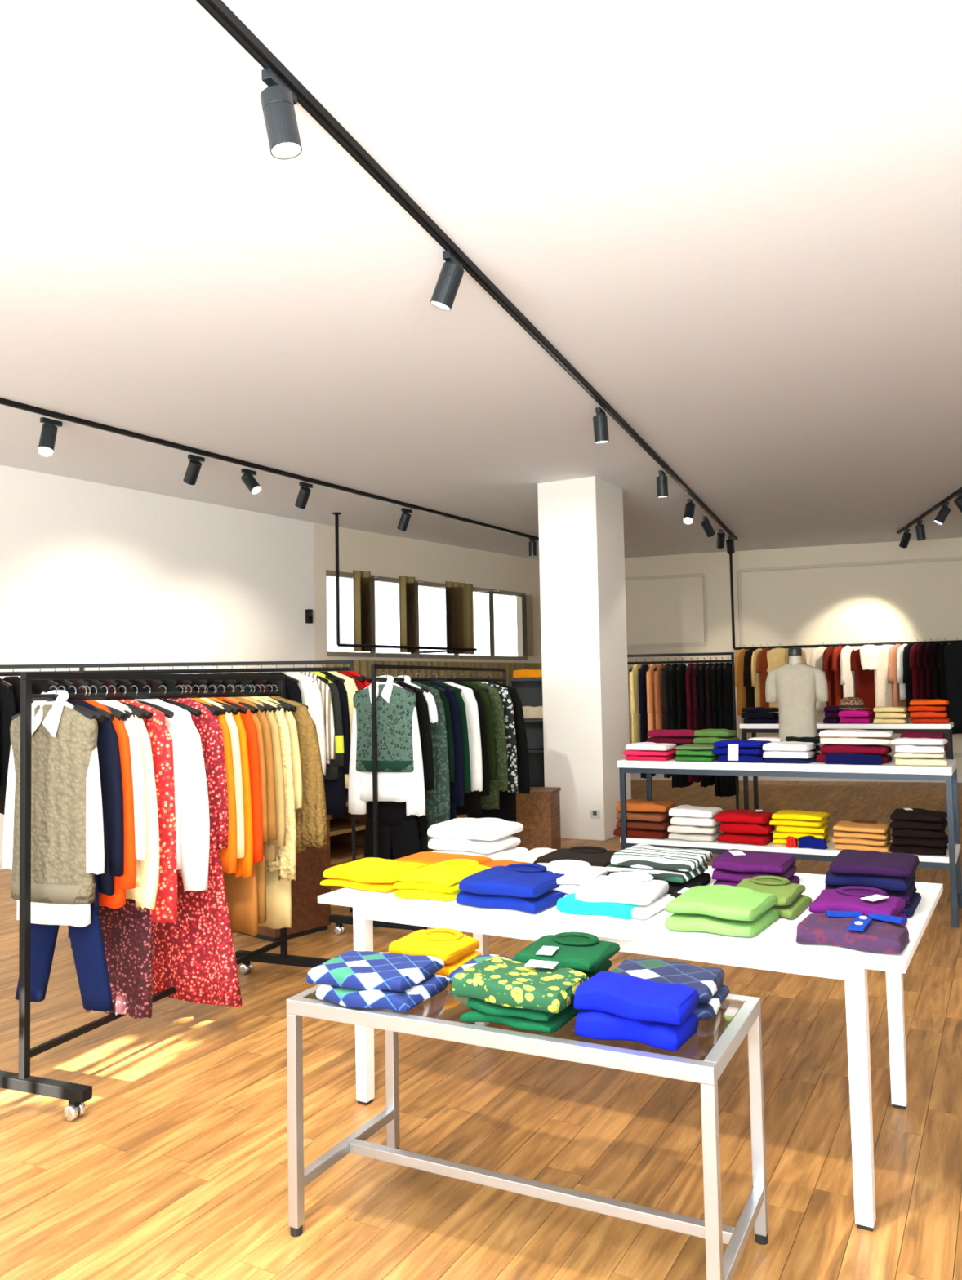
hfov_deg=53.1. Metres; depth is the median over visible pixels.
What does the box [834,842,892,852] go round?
sweater
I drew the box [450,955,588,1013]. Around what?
sweater
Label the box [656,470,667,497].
track spotlight
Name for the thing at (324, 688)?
shirt
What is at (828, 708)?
sweater
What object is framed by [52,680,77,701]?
jacket
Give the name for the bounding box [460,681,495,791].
dress
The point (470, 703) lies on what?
blouse
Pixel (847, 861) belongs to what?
sweater
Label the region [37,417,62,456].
track spotlight
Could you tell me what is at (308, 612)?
wall box
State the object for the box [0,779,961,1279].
floor
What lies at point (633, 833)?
sweater
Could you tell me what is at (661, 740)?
sweater
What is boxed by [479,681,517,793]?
dress
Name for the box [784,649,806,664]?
dress
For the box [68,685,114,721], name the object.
hanger
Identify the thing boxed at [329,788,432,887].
display
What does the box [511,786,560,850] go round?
cube
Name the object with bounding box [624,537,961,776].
wall
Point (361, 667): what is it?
curtain
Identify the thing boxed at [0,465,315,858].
wall
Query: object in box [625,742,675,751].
sweater
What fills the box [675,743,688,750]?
sweater
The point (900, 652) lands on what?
blouse
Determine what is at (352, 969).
sweater
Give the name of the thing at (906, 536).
track spotlight
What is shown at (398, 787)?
shirt
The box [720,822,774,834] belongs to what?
sweater
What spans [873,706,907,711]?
sweater
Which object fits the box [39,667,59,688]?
hanger
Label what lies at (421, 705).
coat
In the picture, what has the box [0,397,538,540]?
track rail
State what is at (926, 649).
dress
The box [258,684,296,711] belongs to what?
hanger
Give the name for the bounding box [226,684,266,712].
hanger
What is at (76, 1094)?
clothes rack
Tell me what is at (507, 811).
coat
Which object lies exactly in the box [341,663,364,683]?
hanger
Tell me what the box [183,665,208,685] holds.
hanger
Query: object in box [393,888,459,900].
sweater
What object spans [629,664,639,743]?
dress
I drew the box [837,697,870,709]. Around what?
sun hat
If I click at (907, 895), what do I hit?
sweater
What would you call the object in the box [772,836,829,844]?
sweater
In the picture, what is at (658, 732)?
sweater
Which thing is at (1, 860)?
baseboard
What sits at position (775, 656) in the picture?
dress
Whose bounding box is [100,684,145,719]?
hanger
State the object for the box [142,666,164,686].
hanger
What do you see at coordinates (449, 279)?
track spotlight
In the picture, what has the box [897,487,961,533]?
track rail
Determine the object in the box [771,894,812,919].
sweater
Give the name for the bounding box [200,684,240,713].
hanger
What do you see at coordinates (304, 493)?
track spotlight
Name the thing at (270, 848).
cardigan
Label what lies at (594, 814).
power socket
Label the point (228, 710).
hanger
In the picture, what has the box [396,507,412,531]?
track spotlight
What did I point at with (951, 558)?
trim
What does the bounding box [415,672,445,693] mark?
hanger
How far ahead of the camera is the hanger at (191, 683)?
6.10 m
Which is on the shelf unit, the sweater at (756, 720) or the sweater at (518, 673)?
the sweater at (518, 673)
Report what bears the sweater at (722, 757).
on the table at (888, 771)
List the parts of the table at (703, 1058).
leg, rail, leg, rail, glass, rail, leg, rail, leg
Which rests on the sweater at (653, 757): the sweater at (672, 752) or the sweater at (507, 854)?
the sweater at (672, 752)
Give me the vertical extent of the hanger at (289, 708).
0.144 m
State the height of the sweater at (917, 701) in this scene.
0.048 m
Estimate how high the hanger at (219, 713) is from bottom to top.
0.144 m
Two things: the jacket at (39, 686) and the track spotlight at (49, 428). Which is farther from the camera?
the track spotlight at (49, 428)
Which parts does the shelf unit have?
panel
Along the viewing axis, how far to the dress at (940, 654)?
13.64 m
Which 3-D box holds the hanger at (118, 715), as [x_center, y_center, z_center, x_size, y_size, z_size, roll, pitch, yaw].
[-1.597,0.253,3.857,0.410,0.144,0.032,-2,-3,22]
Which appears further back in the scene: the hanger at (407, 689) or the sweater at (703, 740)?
the sweater at (703, 740)
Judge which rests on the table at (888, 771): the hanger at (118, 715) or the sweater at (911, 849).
the sweater at (911, 849)
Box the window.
[325,512,533,660]
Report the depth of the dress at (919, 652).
13.72 m
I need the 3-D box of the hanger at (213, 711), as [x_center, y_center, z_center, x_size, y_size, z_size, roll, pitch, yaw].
[-1.379,0.277,4.399,0.410,0.144,0.032,-2,-3,22]
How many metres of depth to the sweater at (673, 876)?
3.52 m
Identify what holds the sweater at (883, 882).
on the sweater at (907, 895)
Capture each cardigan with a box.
[200,697,244,857]
[241,697,285,861]
[268,696,327,853]
[410,681,449,828]
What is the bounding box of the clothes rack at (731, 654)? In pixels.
[626,652,738,808]
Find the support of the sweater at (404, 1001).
on the table at (703, 1058)
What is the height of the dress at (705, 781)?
1.307 m
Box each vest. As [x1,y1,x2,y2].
[9,704,97,904]
[352,684,416,772]
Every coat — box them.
[0,675,33,814]
[232,697,276,924]
[328,671,358,788]
[392,681,433,833]
[452,681,488,815]
[466,681,529,822]
[943,642,961,733]
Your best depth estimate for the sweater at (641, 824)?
6.86 m
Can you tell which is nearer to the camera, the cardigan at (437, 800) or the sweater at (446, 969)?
the sweater at (446, 969)
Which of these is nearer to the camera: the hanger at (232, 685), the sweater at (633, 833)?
the hanger at (232, 685)
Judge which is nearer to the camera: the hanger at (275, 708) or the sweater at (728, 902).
the sweater at (728, 902)
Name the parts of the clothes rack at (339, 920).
rail, hanging rail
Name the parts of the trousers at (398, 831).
leg, leg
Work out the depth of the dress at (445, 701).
6.38 m
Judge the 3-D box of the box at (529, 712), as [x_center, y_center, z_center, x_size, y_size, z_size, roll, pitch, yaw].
[0.509,0.753,10.029,0.341,0.138,0.306,-1,-3,0]
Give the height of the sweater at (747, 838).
0.069 m
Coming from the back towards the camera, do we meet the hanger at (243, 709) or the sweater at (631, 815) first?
the sweater at (631, 815)
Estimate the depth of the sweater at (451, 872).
3.56 m
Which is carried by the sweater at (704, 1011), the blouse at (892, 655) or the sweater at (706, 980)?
the sweater at (706, 980)
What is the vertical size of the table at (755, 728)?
1.150 m
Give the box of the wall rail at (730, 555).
[728,554,961,649]
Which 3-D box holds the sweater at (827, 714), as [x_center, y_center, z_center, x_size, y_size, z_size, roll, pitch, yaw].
[3.026,0.640,8.271,0.124,0.049,0.292,-3,-3,27]
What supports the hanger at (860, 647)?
hanging from the wall rail at (730, 555)
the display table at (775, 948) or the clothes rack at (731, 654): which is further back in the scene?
the clothes rack at (731, 654)
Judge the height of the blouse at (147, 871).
0.835 m
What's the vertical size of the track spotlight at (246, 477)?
0.241 m
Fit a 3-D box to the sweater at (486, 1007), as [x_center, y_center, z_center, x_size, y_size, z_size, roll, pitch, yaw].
[0.103,0.947,2.541,0.249,0.025,0.242,-3,-3,26]
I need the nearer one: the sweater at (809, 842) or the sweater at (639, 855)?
the sweater at (639, 855)
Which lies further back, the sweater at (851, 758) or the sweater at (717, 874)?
the sweater at (851, 758)
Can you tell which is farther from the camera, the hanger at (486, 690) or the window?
the window
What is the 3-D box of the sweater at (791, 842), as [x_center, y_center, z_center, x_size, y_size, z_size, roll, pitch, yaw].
[2.054,1.334,6.364,0.065,0.070,0.093,-3,-3,27]
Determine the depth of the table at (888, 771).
6.35 m
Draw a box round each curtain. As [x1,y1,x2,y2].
[325,659,540,685]
[352,569,369,651]
[398,575,414,652]
[444,581,474,654]
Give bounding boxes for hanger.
[1,680,13,689]
[11,685,96,719]
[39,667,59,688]
[51,667,75,688]
[57,685,104,722]
[66,666,89,688]
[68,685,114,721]
[79,685,124,720]
[82,684,128,720]
[83,666,104,687]
[89,684,134,718]
[97,666,119,687]
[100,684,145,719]
[107,684,152,719]
[110,666,134,687]
[124,666,149,687]
[129,684,173,718]
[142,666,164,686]
[157,666,179,686]
[158,684,201,716]
[168,666,194,686]
[176,684,217,715]
[179,684,221,715]
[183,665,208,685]
[184,684,226,715]
[192,684,233,714]
[199,684,239,715]
[200,665,224,684]
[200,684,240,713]
[208,684,248,714]
[214,665,239,684]
[217,684,257,714]
[218,684,257,713]
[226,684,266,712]
[227,665,253,684]
[227,684,266,712]
[235,684,274,712]
[237,684,276,712]
[242,664,268,684]
[244,684,283,711]
[248,684,286,712]
[254,684,292,711]
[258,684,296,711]
[271,684,307,708]
[275,664,298,684]
[305,663,328,684]
[311,663,337,683]
[319,663,344,683]
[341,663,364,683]
[344,663,370,683]
[355,672,413,693]
[391,672,423,693]
[398,672,430,693]
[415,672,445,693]
[431,673,461,693]
[460,673,488,692]
[853,640,884,650]
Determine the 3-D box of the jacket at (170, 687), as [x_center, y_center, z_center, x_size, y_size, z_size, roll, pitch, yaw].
[-2.080,0.583,6.168,0.510,0.727,0.059,-3,-3,32]
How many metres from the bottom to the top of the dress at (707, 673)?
1.207 m
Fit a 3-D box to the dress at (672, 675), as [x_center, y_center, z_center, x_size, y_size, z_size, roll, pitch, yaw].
[2.097,0.908,10.312,0.086,1.308,0.425,-3,-3,28]
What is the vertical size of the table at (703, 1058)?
0.643 m
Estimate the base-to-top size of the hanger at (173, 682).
0.144 m
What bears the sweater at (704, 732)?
on the sweater at (703, 740)
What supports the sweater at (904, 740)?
on the sweater at (899, 748)
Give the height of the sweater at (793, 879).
0.037 m
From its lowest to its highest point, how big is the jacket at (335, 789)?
0.958 m
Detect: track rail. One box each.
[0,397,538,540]
[195,0,737,540]
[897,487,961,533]
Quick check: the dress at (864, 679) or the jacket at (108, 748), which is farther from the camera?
the dress at (864, 679)
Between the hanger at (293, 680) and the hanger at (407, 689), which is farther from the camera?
the hanger at (293, 680)
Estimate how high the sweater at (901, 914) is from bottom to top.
0.047 m
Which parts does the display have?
panel, panel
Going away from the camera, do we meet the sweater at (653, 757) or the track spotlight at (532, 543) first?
the sweater at (653, 757)
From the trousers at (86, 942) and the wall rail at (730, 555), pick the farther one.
the wall rail at (730, 555)
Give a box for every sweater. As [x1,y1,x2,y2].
[207,697,253,878]
[213,697,262,862]
[245,696,296,881]
[306,950,444,991]
[315,973,448,1012]
[320,878,400,892]
[322,857,427,883]
[337,671,365,689]
[346,671,370,686]
[388,928,479,964]
[392,851,493,865]
[392,880,461,893]
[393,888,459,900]
[395,858,489,886]
[426,817,523,840]
[427,835,520,853]
[431,846,528,860]
[434,681,471,806]
[434,950,481,977]
[448,954,513,982]
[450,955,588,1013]
[456,889,566,913]
[457,862,564,897]
[459,1001,580,1033]
[466,997,555,1021]
[479,859,529,867]
[510,847,555,863]
[512,669,542,679]
[513,931,620,972]
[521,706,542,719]
[533,845,617,866]
[536,859,608,884]
[553,884,579,893]
[556,893,637,919]
[573,971,699,1025]
[574,871,668,905]
[574,1009,698,1050]
[579,960,611,978]
[605,863,707,883]
[610,844,712,871]
[610,958,724,1003]
[613,827,671,838]
[615,799,675,812]
[615,819,671,830]
[616,810,672,822]
[622,749,677,755]
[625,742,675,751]
[625,755,675,760]
[631,893,675,919]
[646,736,696,743]
[647,728,697,737]
[653,872,711,893]
[664,907,778,937]
[665,884,777,920]
[666,824,719,834]
[667,831,722,841]
[668,804,722,817]
[669,888,688,897]
[670,816,720,826]
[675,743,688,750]
[675,743,717,750]
[675,749,717,755]
[675,755,718,761]
[693,728,737,737]
[693,736,738,743]
[693,984,728,1020]
[711,746,764,755]
[711,848,795,873]
[711,864,796,882]
[712,875,799,886]
[713,739,770,760]
[715,808,773,824]
[716,831,773,844]
[717,754,768,762]
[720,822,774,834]
[735,875,805,906]
[741,712,778,718]
[742,706,778,712]
[743,717,778,723]
[747,737,782,742]
[762,741,815,751]
[762,751,814,758]
[763,757,816,763]
[768,818,827,826]
[771,809,829,821]
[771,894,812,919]
[772,831,827,839]
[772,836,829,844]
[775,824,828,833]
[785,735,819,743]
[786,835,797,847]
[795,910,909,954]
[797,835,827,848]
[808,885,906,919]
[809,745,820,751]
[812,751,820,758]
[816,753,892,763]
[818,728,893,737]
[819,737,892,744]
[819,744,891,754]
[822,717,839,723]
[823,705,843,711]
[824,711,839,717]
[824,752,883,764]
[824,870,915,891]
[824,880,916,903]
[828,848,919,876]
[831,835,890,845]
[832,819,890,833]
[832,830,890,839]
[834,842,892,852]
[838,710,871,716]
[839,716,872,723]
[872,911,906,926]
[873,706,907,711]
[873,717,907,723]
[875,711,909,717]
[889,808,946,822]
[889,819,947,830]
[889,844,947,855]
[890,737,947,745]
[890,827,946,838]
[892,834,948,847]
[893,752,945,757]
[893,757,946,765]
[894,744,944,752]
[899,731,945,738]
[901,892,920,917]
[907,705,946,711]
[909,698,949,705]
[909,711,947,717]
[911,717,950,723]
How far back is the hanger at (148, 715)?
3.94 m
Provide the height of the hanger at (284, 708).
0.144 m
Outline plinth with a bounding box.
[237,814,331,942]
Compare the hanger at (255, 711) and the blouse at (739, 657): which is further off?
the blouse at (739, 657)
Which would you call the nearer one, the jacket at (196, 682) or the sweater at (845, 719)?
the jacket at (196, 682)
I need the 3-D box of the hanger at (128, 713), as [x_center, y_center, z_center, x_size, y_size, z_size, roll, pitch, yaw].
[-1.576,0.256,3.908,0.410,0.144,0.032,-2,-3,22]
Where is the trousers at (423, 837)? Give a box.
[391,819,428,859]
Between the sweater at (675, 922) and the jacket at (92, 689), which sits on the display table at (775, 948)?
the sweater at (675, 922)
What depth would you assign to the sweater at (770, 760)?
6.39 m
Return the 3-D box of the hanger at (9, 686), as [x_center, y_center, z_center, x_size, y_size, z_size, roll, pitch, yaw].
[-3.036,0.239,5.977,0.410,0.144,0.032,-3,-3,32]
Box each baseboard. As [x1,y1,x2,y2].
[0,858,7,870]
[630,773,961,782]
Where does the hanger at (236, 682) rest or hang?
hanging from the clothes rack at (81, 666)
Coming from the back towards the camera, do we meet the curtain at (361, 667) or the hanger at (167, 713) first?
the curtain at (361, 667)
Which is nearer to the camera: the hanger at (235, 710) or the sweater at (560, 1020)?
the sweater at (560, 1020)
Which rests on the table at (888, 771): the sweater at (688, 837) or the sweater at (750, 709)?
the sweater at (688, 837)
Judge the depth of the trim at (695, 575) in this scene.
15.36 m
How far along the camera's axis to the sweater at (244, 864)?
4.44 m
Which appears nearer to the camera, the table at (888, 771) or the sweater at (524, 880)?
the sweater at (524, 880)
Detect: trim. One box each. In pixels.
[624,573,707,648]
[736,556,961,756]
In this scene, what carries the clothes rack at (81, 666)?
on the floor
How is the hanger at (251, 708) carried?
hanging from the clothes rack at (76, 1094)
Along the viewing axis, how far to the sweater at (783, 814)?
6.46 m
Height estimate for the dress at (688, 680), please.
1.258 m
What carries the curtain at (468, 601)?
hanging from the window
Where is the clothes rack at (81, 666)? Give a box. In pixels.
[0,660,355,947]
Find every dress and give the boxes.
[85,898,151,1019]
[151,697,242,1007]
[210,697,267,935]
[257,696,302,928]
[417,681,454,831]
[426,681,463,819]
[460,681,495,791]
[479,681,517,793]
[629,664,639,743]
[638,664,655,778]
[645,664,656,737]
[653,663,663,729]
[661,663,671,777]
[668,663,678,787]
[675,663,693,787]
[684,663,693,782]
[691,662,700,782]
[697,662,714,787]
[704,662,714,777]
[711,662,719,796]
[716,662,726,796]
[722,662,738,796]
[755,648,772,712]
[766,647,787,712]
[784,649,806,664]
[822,645,835,706]
[831,645,850,710]
[849,648,875,720]
[868,644,905,718]
[909,643,919,718]
[915,643,927,711]
[923,643,933,711]
[928,642,941,711]
[936,642,948,718]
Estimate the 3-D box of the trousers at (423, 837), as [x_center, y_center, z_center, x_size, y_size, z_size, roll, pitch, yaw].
[-0.512,1.232,6.199,0.400,0.653,0.064,-2,-3,23]
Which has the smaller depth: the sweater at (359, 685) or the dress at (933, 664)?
the sweater at (359, 685)
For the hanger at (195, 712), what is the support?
hanging from the clothes rack at (76, 1094)
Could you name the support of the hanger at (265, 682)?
hanging from the clothes rack at (81, 666)
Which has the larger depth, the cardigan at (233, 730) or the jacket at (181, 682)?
the jacket at (181, 682)
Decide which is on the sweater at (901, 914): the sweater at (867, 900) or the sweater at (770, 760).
the sweater at (867, 900)
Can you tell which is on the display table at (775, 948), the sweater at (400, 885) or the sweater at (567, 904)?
the sweater at (567, 904)
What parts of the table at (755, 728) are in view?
leg, leg, cross rail, leg, leg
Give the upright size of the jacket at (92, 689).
0.727 m
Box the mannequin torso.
[764,647,828,752]
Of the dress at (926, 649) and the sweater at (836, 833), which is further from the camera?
the dress at (926, 649)
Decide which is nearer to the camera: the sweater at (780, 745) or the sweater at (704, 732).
the sweater at (780, 745)
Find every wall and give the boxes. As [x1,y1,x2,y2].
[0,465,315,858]
[313,522,542,671]
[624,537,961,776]
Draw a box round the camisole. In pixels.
[859,644,878,670]
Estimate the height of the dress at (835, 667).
1.008 m
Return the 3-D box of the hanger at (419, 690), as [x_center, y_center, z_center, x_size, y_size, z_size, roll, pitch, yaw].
[-0.556,0.280,6.192,0.410,0.144,0.032,-2,-3,23]
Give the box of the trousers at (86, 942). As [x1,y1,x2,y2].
[14,874,113,1011]
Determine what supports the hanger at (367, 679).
hanging from the clothes rack at (81, 666)
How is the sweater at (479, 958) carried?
on the table at (703, 1058)
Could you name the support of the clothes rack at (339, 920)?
on the floor
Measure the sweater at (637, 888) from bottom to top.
0.058 m
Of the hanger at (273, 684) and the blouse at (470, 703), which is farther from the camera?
the blouse at (470, 703)
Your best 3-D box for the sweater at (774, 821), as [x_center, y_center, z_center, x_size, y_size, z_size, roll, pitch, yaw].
[2.161,1.232,6.538,0.329,0.039,0.290,-3,-3,30]
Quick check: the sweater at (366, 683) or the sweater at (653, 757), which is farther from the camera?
the sweater at (653, 757)
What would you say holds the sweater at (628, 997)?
on the sweater at (589, 1024)
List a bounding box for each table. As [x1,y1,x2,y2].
[286,951,768,1279]
[317,866,942,1231]
[617,758,961,927]
[739,721,953,810]
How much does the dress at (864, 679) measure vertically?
1.107 m
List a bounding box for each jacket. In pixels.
[0,678,16,795]
[31,679,59,701]
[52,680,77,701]
[66,700,124,896]
[67,680,92,700]
[82,680,106,700]
[97,680,121,700]
[113,680,137,699]
[128,680,151,699]
[144,680,166,699]
[159,680,180,699]
[174,680,196,697]
[190,680,210,697]
[195,673,226,697]
[208,673,241,697]
[222,672,256,697]
[238,672,271,696]
[252,672,286,698]
[267,671,302,703]
[320,671,350,818]
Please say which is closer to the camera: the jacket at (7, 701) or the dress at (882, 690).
the jacket at (7, 701)
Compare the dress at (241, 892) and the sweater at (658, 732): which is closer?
the dress at (241, 892)
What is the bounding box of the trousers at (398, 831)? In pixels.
[363,800,419,859]
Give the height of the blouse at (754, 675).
1.007 m
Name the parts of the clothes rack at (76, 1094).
rail, hanging rail, rail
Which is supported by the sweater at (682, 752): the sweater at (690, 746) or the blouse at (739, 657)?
the sweater at (690, 746)
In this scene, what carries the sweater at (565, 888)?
on the sweater
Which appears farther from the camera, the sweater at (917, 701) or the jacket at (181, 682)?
the sweater at (917, 701)
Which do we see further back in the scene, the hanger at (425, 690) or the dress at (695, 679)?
the dress at (695, 679)
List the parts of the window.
pane, pane, window rail, rail, pane, pane, pane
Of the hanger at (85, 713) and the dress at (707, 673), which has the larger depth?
the dress at (707, 673)
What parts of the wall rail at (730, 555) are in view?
rail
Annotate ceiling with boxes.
[0,0,961,577]
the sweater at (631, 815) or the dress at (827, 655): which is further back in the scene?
the dress at (827, 655)
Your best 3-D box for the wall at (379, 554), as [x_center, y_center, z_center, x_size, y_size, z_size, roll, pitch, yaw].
[-0.478,0.426,13.966,0.200,3.600,5.329,-3,-4,38]
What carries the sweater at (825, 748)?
on the sweater at (886, 758)
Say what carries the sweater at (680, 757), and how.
on the table at (888, 771)
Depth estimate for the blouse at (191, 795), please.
4.07 m
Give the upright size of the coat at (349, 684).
0.768 m
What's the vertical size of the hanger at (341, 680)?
0.144 m
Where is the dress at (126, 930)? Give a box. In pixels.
[85,898,151,1019]
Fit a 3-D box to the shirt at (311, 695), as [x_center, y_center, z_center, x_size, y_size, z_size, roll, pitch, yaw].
[-1.239,0.549,6.352,0.550,0.673,0.092,-3,-3,32]
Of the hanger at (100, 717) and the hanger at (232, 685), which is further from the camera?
the hanger at (232, 685)
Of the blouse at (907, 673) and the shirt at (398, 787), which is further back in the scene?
the blouse at (907, 673)
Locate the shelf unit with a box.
[507,678,544,787]
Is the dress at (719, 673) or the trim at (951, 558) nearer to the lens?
the dress at (719, 673)
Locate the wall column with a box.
[537,475,631,840]
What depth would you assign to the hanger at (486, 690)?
7.08 m
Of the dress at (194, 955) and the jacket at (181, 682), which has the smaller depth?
the dress at (194, 955)
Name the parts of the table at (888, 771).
leg, leg, cross rail, cross rail, leg, leg, rail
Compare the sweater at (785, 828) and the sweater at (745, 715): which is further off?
the sweater at (745, 715)
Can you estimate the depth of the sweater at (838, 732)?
6.29 m
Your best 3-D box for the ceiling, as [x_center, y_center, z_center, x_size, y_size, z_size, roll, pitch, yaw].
[-1.534,-1.712,8.000,25.000,0.100,20.200,-1,-3,0]
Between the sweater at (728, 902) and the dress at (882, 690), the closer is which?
the sweater at (728, 902)
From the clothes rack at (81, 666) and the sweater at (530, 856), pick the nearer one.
the sweater at (530, 856)
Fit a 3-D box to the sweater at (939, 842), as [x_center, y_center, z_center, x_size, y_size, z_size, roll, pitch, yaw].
[2.791,1.264,6.105,0.312,0.051,0.324,-3,-3,31]
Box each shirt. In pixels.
[2,689,104,927]
[76,700,135,908]
[95,700,146,861]
[177,697,236,874]
[283,671,325,775]
[299,671,335,764]
[347,675,425,816]
[393,675,438,723]
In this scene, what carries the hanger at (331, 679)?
hanging from the clothes rack at (81, 666)
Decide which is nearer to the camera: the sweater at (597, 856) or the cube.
the sweater at (597, 856)
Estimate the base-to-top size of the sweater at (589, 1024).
0.061 m
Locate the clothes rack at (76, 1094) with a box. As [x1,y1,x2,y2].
[0,671,329,1121]
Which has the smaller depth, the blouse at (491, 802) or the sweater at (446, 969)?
the sweater at (446, 969)
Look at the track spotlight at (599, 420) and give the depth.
7.12 m
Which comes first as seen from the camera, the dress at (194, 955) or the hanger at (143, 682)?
the dress at (194, 955)
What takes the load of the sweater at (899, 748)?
on the sweater at (897, 754)
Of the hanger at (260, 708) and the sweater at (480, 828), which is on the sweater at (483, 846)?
the sweater at (480, 828)
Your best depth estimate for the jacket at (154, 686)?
6.07 m
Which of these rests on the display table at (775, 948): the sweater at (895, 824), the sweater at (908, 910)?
the sweater at (908, 910)
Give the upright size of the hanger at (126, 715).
0.144 m
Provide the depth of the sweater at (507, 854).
4.20 m
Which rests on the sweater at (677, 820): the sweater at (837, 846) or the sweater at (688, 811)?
the sweater at (688, 811)
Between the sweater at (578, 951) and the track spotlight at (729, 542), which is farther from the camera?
the track spotlight at (729, 542)
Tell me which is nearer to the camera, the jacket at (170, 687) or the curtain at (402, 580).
the jacket at (170, 687)
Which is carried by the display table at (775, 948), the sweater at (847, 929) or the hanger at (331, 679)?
the sweater at (847, 929)
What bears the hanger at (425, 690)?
hanging from the clothes rack at (339, 920)
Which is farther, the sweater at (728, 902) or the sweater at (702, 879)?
the sweater at (702, 879)
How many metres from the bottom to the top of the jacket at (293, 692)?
0.727 m
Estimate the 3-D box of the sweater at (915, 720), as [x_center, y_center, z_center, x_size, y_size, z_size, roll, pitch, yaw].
[3.685,0.656,7.879,0.274,0.049,0.296,-3,-3,28]
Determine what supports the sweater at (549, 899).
on the display table at (775, 948)
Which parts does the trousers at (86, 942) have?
leg, leg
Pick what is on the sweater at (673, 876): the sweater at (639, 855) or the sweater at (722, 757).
the sweater at (639, 855)
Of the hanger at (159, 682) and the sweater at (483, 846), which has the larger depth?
the hanger at (159, 682)
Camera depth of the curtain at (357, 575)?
12.36 m
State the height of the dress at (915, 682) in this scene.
1.107 m
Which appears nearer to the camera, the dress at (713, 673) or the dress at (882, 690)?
the dress at (713, 673)
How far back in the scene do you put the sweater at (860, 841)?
6.16 m
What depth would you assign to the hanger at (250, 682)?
6.18 m
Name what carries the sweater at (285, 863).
hanging from the hanger at (278, 708)
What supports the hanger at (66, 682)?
hanging from the clothes rack at (81, 666)
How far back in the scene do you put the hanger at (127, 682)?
6.03 m
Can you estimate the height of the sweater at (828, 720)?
0.048 m
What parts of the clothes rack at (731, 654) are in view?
hanging rail, rail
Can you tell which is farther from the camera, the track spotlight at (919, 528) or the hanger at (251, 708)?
the track spotlight at (919, 528)
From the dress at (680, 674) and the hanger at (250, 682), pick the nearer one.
the hanger at (250, 682)
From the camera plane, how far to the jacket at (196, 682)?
6.13 m
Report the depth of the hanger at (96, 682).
5.99 m
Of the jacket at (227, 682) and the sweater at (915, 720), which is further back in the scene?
the sweater at (915, 720)
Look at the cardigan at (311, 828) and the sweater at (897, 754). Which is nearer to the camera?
the cardigan at (311, 828)
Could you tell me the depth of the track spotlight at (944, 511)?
11.21 m
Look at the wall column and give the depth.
9.66 m
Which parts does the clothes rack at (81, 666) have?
hanging rail, rail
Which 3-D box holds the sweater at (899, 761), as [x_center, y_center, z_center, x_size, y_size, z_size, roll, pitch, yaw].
[2.782,0.762,6.085,0.305,0.049,0.285,-3,-3,26]
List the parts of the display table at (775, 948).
leg, leg, leg, leg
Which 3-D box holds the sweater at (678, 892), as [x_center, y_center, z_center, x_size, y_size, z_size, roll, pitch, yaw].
[0.724,0.896,3.362,0.118,0.035,0.142,-3,-3,31]
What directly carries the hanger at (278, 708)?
hanging from the clothes rack at (76, 1094)
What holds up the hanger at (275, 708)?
hanging from the clothes rack at (76, 1094)
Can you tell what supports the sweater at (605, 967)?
on the sweater
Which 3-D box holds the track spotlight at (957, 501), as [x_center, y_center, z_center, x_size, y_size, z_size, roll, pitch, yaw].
[5.337,-1.502,10.665,0.207,0.247,0.145,0,-3,-28]
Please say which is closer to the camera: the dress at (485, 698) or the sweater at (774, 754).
the sweater at (774, 754)
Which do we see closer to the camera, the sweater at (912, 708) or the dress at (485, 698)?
the dress at (485, 698)
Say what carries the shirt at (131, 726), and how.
hanging from the hanger at (128, 713)
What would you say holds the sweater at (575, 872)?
on the sweater at (565, 888)
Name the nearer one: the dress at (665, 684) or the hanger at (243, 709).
the hanger at (243, 709)
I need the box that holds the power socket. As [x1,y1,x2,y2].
[590,809,599,818]
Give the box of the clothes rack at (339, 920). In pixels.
[328,664,506,934]
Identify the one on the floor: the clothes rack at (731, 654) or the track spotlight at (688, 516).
the clothes rack at (731, 654)
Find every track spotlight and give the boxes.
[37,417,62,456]
[182,453,204,484]
[240,468,261,494]
[259,67,302,159]
[294,481,312,508]
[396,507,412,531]
[429,250,464,311]
[528,537,537,555]
[592,407,608,444]
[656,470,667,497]
[683,498,694,524]
[700,515,715,537]
[715,528,724,548]
[725,536,734,554]
[898,528,911,547]
[915,520,925,540]
[933,502,951,524]
[953,492,961,512]
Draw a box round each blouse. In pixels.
[106,699,159,909]
[110,699,177,923]
[134,698,209,891]
[311,671,344,780]
[442,681,482,791]
[470,681,507,809]
[734,648,747,715]
[743,648,755,707]
[751,648,762,712]
[808,646,826,711]
[840,645,855,697]
[887,644,906,712]
[896,644,907,699]
[902,644,913,713]
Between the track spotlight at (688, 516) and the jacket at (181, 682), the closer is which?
the jacket at (181, 682)
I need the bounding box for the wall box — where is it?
[305,608,312,623]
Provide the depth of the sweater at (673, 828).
6.69 m
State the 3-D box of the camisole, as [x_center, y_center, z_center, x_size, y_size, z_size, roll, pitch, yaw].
[5.653,0.253,13.999,0.260,0.367,0.094,-2,-3,18]
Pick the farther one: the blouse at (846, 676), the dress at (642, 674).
the blouse at (846, 676)
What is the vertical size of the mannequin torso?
0.782 m

